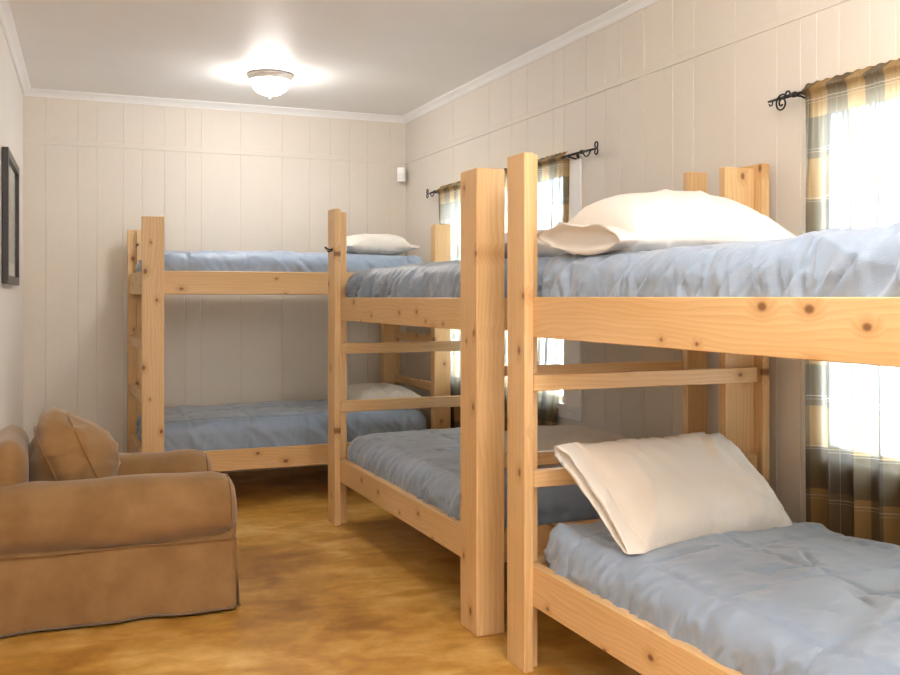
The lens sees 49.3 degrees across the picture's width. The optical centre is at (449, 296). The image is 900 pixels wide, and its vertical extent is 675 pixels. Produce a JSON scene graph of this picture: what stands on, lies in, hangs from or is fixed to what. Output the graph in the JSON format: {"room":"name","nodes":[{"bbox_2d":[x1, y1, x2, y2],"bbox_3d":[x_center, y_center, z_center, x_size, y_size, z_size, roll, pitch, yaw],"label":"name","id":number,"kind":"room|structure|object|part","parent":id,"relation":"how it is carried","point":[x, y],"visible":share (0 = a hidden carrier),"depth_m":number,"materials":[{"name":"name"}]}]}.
{"room":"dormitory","nodes":[
{"label":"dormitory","id":0,"kind":"room"},
{"bbox_2d":[0,22,22,429],"bbox_3d":[-1.278,-0.064,2.141,0.100,2.727,9.936,0,0,-20],"label":"wall","id":1,"kind":"structure","parent":0,"point":[11,95],"depth_m":5.58,"materials":[{"name":"beige paint"}]},
{"bbox_2d":[2,147,18,284],"bbox_3d":[-2.407,-0.415,5.377,0.031,0.694,0.880,0,0,-20],"label":"framed picture","id":2,"kind":"object","parent":1,"relation":"attached to","point":[10,169],"visible":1,"depth_m":5.30,"materials":[{"name":"black paint"}]},
{"bbox_2d":[9,178,13,263],"bbox_3d":[-2.411,-0.415,5.376,0.001,0.454,0.630,0,0,-20],"label":"print","id":3,"kind":"object","parent":2,"relation":"attached to","point":[11,182],"depth_m":5.44},
{"bbox_2d":[0,0,30,95],"bbox_3d":[-1.206,-1.403,2.168,0.052,0.047,9.736,0,0,-20],"label":"trim","id":4,"kind":"structure","parent":1,"relation":"attached to","point":[6,19],"depth_m":5.44,"materials":[{"name":"white wood"}]},
{"bbox_2d":[23,96,405,472],"bbox_3d":[-1.657,-0.064,7.300,2.828,2.727,0.100,0,0,-22],"label":"wall","id":5,"kind":"structure","parent":0,"point":[80,203],"depth_m":7.14,"materials":[{"name":"beige wood"}]},
{"bbox_2d":[23,138,404,163],"bbox_3d":[-1.637,-1.075,7.251,2.788,0.034,0.007,0,0,-22],"label":"trim","id":6,"kind":"structure","parent":5,"relation":"attached to","point":[25,140],"depth_m":7.19,"materials":[{"name":"beige wood"}]},
{"bbox_2d":[25,88,404,122],"bbox_3d":[-1.628,-1.403,7.230,2.788,0.047,0.052,0,0,-22],"label":"trim","id":7,"kind":"structure","parent":5,"relation":"attached to","point":[34,92],"depth_m":7.17,"materials":[{"name":"white wood"}]},
{"bbox_2d":[8,0,628,115],"bbox_3d":[0.067,-1.477,2.695,3.358,0.100,9.930,0,0,-22],"label":"ceiling","id":8,"kind":"structure","parent":0,"point":[386,57],"depth_m":5.54,"materials":[{"name":"white paint"}]},
{"bbox_2d":[247,69,293,98],"bbox_3d":[-1.153,-1.347,6.286,0.296,0.160,0.296,0,0,-22],"label":"ceiling light","id":9,"kind":"object","parent":8,"relation":"attached to","point":[268,82],"visible":1,"depth_m":6.20,"materials":[{"name":"white glass"}]},
{"bbox_3d":[-1.153,-1.339,6.286,0.250,0.095,0.250,0,0,-22],"label":"lamp shade","id":10,"kind":"part","parent":9,"relation":"part of","materials":[{"name":"white glass"}]},
{"bbox_2d":[0,466,641,674],"bbox_3d":[0.067,1.350,2.695,3.358,0.100,9.930,0,0,-22],"label":"floor","id":11,"kind":"structure","parent":0,"point":[371,593],"depth_m":3.91,"materials":[{"name":"wood"}]},
{"bbox_2d":[0,407,240,637],"bbox_3d":[-1.472,0.887,4.277,0.983,0.826,0.896,0,0,-22],"label":"armchair","id":12,"kind":"object","parent":11,"relation":"on","point":[92,533],"visible":1,"depth_m":3.92,"materials":[{"name":"brown fabric"}]},
{"bbox_3d":[-1.852,0.920,4.120,0.159,0.708,0.666,0,0,-22],"label":"backrest","id":13,"kind":"part","parent":12,"relation":"part of","materials":[{"name":"brown fabric"}]},
{"bbox_2d":[28,407,120,481],"bbox_3d":[-1.622,0.716,4.212,0.392,0.485,0.474,0,0,-22],"label":"cushion","id":14,"kind":"object","parent":12,"relation":"on","point":[65,445],"depth_m":4.04,"materials":[{"name":"brown fabric"}]},
{"bbox_3d":[-1.356,0.987,3.992,0.952,0.515,0.280,0,0,-22],"label":"arm","id":15,"kind":"part","parent":12,"relation":"part of"},
{"bbox_3d":[-1.591,0.988,4.561,0.952,0.516,0.277,0,0,-22],"label":"arm","id":16,"kind":"part","parent":12,"relation":"part of"},
{"bbox_2d":[127,216,450,471],"bbox_3d":[-1.129,0.404,6.764,2.014,1.792,1.065,0,0,-22],"label":"bunk bed","id":17,"kind":"object","parent":11,"relation":"on","point":[146,288],"visible":0.54,"depth_m":6.22,"materials":[{"name":"brown wood"}]},
{"bbox_3d":[-2.190,0.415,6.863,0.130,1.770,0.071,0,0,-22],"label":"post","id":18,"kind":"part","parent":17,"relation":"part of","materials":[{"name":"brown wood"}]},
{"bbox_3d":[-2.030,-0.089,6.392,0.037,0.142,0.992,0,0,-22],"label":"rail","id":19,"kind":"part","parent":17,"relation":"part of","materials":[{"name":"brown wood"}]},
{"bbox_3d":[-2.030,1.022,6.392,0.037,0.130,0.992,0,0,-22],"label":"rail","id":20,"kind":"part","parent":17,"relation":"part of","materials":[{"name":"brown wood"}]},
{"bbox_3d":[-1.805,0.406,5.947,0.130,1.787,0.072,0,0,-22],"label":"post","id":21,"kind":"part","parent":17,"relation":"part of","materials":[{"name":"brown wood"}]},
{"bbox_3d":[-0.942,-0.089,6.325,1.910,0.142,0.038,0,0,-22],"label":"rail","id":22,"kind":"part","parent":17,"relation":"part of","materials":[{"name":"brown wood"}]},
{"bbox_3d":[-1.307,-0.089,7.208,1.910,0.142,0.038,0,0,-22],"label":"rail","id":23,"kind":"part","parent":17,"relation":"part of","materials":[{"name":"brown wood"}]},
{"bbox_3d":[-0.942,1.022,6.325,1.910,0.130,0.038,0,0,-22],"label":"rail","id":24,"kind":"part","parent":17,"relation":"part of","materials":[{"name":"brown wood"}]},
{"bbox_2d":[136,250,423,272],"bbox_3d":[-1.162,-0.190,6.752,1.871,0.244,0.958,0,0,-22],"label":"comforter","id":25,"kind":"object","parent":17,"relation":"on","point":[203,260],"visible":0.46,"depth_m":6.28,"materials":[{"name":"blue fabric"}]},
{"bbox_2d":[325,234,418,255],"bbox_3d":[-0.548,-0.365,6.936,0.524,0.159,0.644,0,0,-22],"label":"pillow","id":26,"kind":"object","parent":25,"relation":"on","point":[372,244],"visible":0.79,"depth_m":6.67,"materials":[{"name":"beige fabric"}]},
{"bbox_2d":[135,399,425,451],"bbox_3d":[-1.164,0.890,6.753,1.879,0.294,0.977,0,0,-22],"label":"comforter","id":27,"kind":"object","parent":17,"relation":"on","point":[269,423],"visible":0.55,"depth_m":6.35,"materials":[{"name":"blue fabric"}]},
{"bbox_2d":[347,383,420,399],"bbox_3d":[-0.522,0.702,6.947,0.500,0.164,0.644,0,0,-22],"label":"pillow","id":28,"kind":"object","parent":27,"relation":"on","point":[364,390],"visible":0.46,"depth_m":6.73,"materials":[{"name":"beige fabric"}]},
{"bbox_3d":[-0.456,0.415,7.580,0.146,1.770,0.071,0,0,-22],"label":"post","id":29,"kind":"part","parent":17,"relation":"part of","materials":[{"name":"brown wood"}]},
{"bbox_3d":[-0.064,0.404,6.667,0.118,1.792,0.072,0,0,-22],"label":"post","id":30,"kind":"part","parent":17,"relation":"part of","materials":[{"name":"brown wood"}]},
{"bbox_2d":[324,168,706,636],"bbox_3d":[0.173,0.386,4.916,1.130,1.828,2.115,0,0,-22],"label":"bunk bed","id":31,"kind":"object","parent":11,"relation":"on","point":[480,537],"visible":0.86,"depth_m":3.85,"materials":[{"name":"brown wood"}]},
{"bbox_3d":[-0.645,0.399,5.647,0.083,1.803,0.140,0,0,-22],"label":"post","id":32,"kind":"part","parent":31,"relation":"part of","materials":[{"name":"brown wood"}]},
{"bbox_3d":[-0.283,0.068,4.813,0.040,0.130,1.947,0,0,-22],"label":"rail","id":33,"kind":"part","parent":31,"relation":"part of","materials":[{"name":"brown wood"}]},
{"bbox_3d":[-0.283,0.991,4.813,0.040,0.129,1.947,0,0,-22],"label":"rail","id":34,"kind":"part","parent":31,"relation":"part of","materials":[{"name":"brown wood"}]},
{"bbox_2d":[345,257,552,297],"bbox_3d":[0.177,-0.050,4.956,1.006,0.265,1.910,0,0,-22],"label":"comforter","id":35,"kind":"object","parent":31,"relation":"on","point":[426,279],"visible":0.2,"depth_m":4.60,"materials":[{"name":"blue fabric"}]},
{"bbox_2d":[505,229,574,258],"bbox_3d":[0.468,-0.219,4.392,0.640,0.158,0.504,0,0,-22],"label":"pillow","id":36,"kind":"object","parent":35,"relation":"on","point":[544,250],"visible":0.04,"depth_m":4.16,"materials":[{"name":"beige fabric"}]},
{"bbox_2d":[347,427,600,527],"bbox_3d":[0.171,0.881,4.956,1.007,0.248,1.882,0,0,-22],"label":"comforter","id":37,"kind":"object","parent":31,"relation":"on","point":[425,464],"visible":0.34,"depth_m":4.63,"materials":[{"name":"blue fabric"}]},
{"bbox_2d":[505,425,626,468],"bbox_3d":[0.479,0.692,4.418,0.680,0.200,0.524,0,0,-22],"label":"pillow","id":38,"kind":"object","parent":37,"relation":"on","point":[548,436],"visible":0.32,"depth_m":4.29,"materials":[{"name":"beige fabric"}]},
{"bbox_3d":[0.126,0.403,3.841,0.119,1.795,0.163,0,0,-22],"label":"post","id":39,"kind":"part","parent":31,"relation":"part of","materials":[{"name":"brown wood"}]},
{"bbox_3d":[0.574,0.068,4.057,0.873,0.130,0.036,0,0,-22],"label":"rail","id":40,"kind":"part","parent":31,"relation":"part of","materials":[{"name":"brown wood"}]},
{"bbox_3d":[0.574,0.991,4.057,0.873,0.129,0.036,0,0,-22],"label":"rail","id":41,"kind":"part","parent":31,"relation":"part of","materials":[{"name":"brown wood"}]},
{"bbox_3d":[1.041,0.386,4.160,0.102,1.828,0.034,0,0,-22],"label":"post","id":42,"kind":"part","parent":31,"relation":"part of","materials":[{"name":"brown wood"}]},
{"bbox_2d":[507,152,899,674],"bbox_3d":[1.102,0.392,2.727,1.060,1.816,2.138,0,0,-22],"label":"bunk bed","id":43,"kind":"object","parent":11,"relation":"on","point":[745,332],"visible":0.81,"depth_m":3.36,"materials":[{"name":"brown wood"}]},
{"bbox_3d":[0.264,0.400,3.462,0.072,1.801,0.138,0,0,-22],"label":"post","id":44,"kind":"part","parent":43,"relation":"part of","materials":[{"name":"brown wood"}]},
{"bbox_3d":[0.725,1.003,3.688,0.948,0.142,0.036,0,0,-22],"label":"rail","id":45,"kind":"part","parent":43,"relation":"part of","materials":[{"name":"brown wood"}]},
{"bbox_3d":[0.663,1.003,2.545,0.038,0.142,2.130,0,0,-22],"label":"rail","id":46,"kind":"part","parent":43,"relation":"part of","materials":[{"name":"brown wood"}]},
{"bbox_3d":[0.663,0.070,2.545,0.038,0.140,2.130,0,0,-22],"label":"rail","id":47,"kind":"part","parent":43,"relation":"part of","materials":[{"name":"brown wood"}]},
{"bbox_2d":[541,222,899,296],"bbox_3d":[1.107,-0.037,2.702,0.976,0.254,2.027,0,0,-22],"label":"comforter","id":48,"kind":"object","parent":43,"relation":"on","point":[834,262],"visible":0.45,"depth_m":2.41,"materials":[{"name":"blue fabric"}]},
{"bbox_2d":[536,189,796,254],"bbox_3d":[0.750,-0.249,3.360,0.767,0.242,0.523,0,0,-22],"label":"pillow","id":49,"kind":"object","parent":48,"relation":"on","point":[662,219],"visible":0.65,"depth_m":3.17,"materials":[{"name":"beige fabric"}]},
{"bbox_2d":[543,520,899,674],"bbox_3d":[1.109,0.891,2.702,0.963,0.265,2.018,0,0,-22],"label":"comforter","id":50,"kind":"object","parent":43,"relation":"on","point":[802,598],"visible":0.8,"depth_m":2.70,"materials":[{"name":"blue fabric"}]},
{"bbox_2d":[551,431,792,553],"bbox_3d":[0.761,0.650,3.326,0.765,0.340,0.395,0,0,-28],"label":"pillow","id":51,"kind":"object","parent":50,"relation":"on","point":[651,493],"visible":0.85,"depth_m":3.22,"materials":[{"name":"beige fabric"}]},
{"bbox_3d":[1.128,0.392,3.819,0.178,1.816,0.138,0,0,-22],"label":"post","id":52,"kind":"part","parent":43,"relation":"part of","materials":[{"name":"brown wood"}]},
{"bbox_2d":[406,0,899,522],"bbox_3d":[1.563,-0.064,3.313,0.120,2.727,9.730,0,0,-22],"label":"wall","id":53,"kind":"structure","parent":0,"point":[711,111],"depth_m":4.49,"materials":[{"name":"beige wood"}]},
{"bbox_2d":[397,167,405,181],"bbox_3d":[-0.377,-0.962,7.718,0.064,0.112,0.081,0,0,13],"label":"sensor","id":54,"kind":"object","parent":53,"relation":"attached to","point":[401,171],"visible":1,"depth_m":7.68,"materials":[{"name":"white plastic"}]},
{"bbox_2d":[426,141,598,198],"bbox_3d":[0.309,-0.756,6.095,0.072,0.076,2.420,0,0,-22],"label":"curtain rod","id":55,"kind":"object","parent":53,"relation":"attached to","point":[595,148],"visible":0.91,"depth_m":5.16,"materials":[{"name":"grey metal"}]},
{"bbox_2d":[437,151,569,430],"bbox_3d":[0.263,0.103,6.156,0.069,1.794,1.851,0,0,-22],"label":"curtain","id":56,"kind":"object","parent":55,"relation":"hanging from","point":[553,171],"visible":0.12,"depth_m":5.52,"materials":[{"name":"fabric"}]},
{"bbox_2d":[402,0,660,122],"bbox_3d":[1.484,-1.403,3.280,0.052,0.047,9.730,0,0,-22],"label":"trim","id":57,"kind":"structure","parent":53,"relation":"attached to","point":[630,7],"depth_m":5.62,"materials":[{"name":"white wood"}]},
{"bbox_2d":[557,158,581,421],"bbox_3d":[0.358,-0.037,6.112,0.090,1.405,1.895,0,0,-22],"label":"window","id":58,"kind":"structure","parent":53,"relation":"in","point":[571,407],"depth_m":5.28,"materials":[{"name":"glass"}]},
{"bbox_2d":[405,0,848,163],"bbox_3d":[1.505,-1.075,3.289,0.007,0.034,9.730,0,0,-22],"label":"trim","id":59,"kind":"structure","parent":53,"relation":"attached to","point":[824,4],"depth_m":4.55,"materials":[{"name":"beige wood"}]},
{"bbox_2d":[768,90,804,110],"bbox_3d":[1.709,-0.744,2.705,0.072,0.072,2.385,0,0,-22],"label":"curtain rod","id":60,"kind":"object","parent":53,"relation":"attached to","point":[791,94],"visible":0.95,"depth_m":3.71,"materials":[{"name":"grey metal"}]},
{"bbox_2d":[802,58,899,545],"bbox_3d":[1.668,0.103,2.756,0.068,1.794,1.919,0,0,-22],"label":"curtain","id":61,"kind":"object","parent":60,"relation":"hanging from","point":[852,411],"visible":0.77,"depth_m":3.37,"materials":[{"name":"fabric"}]}
]}

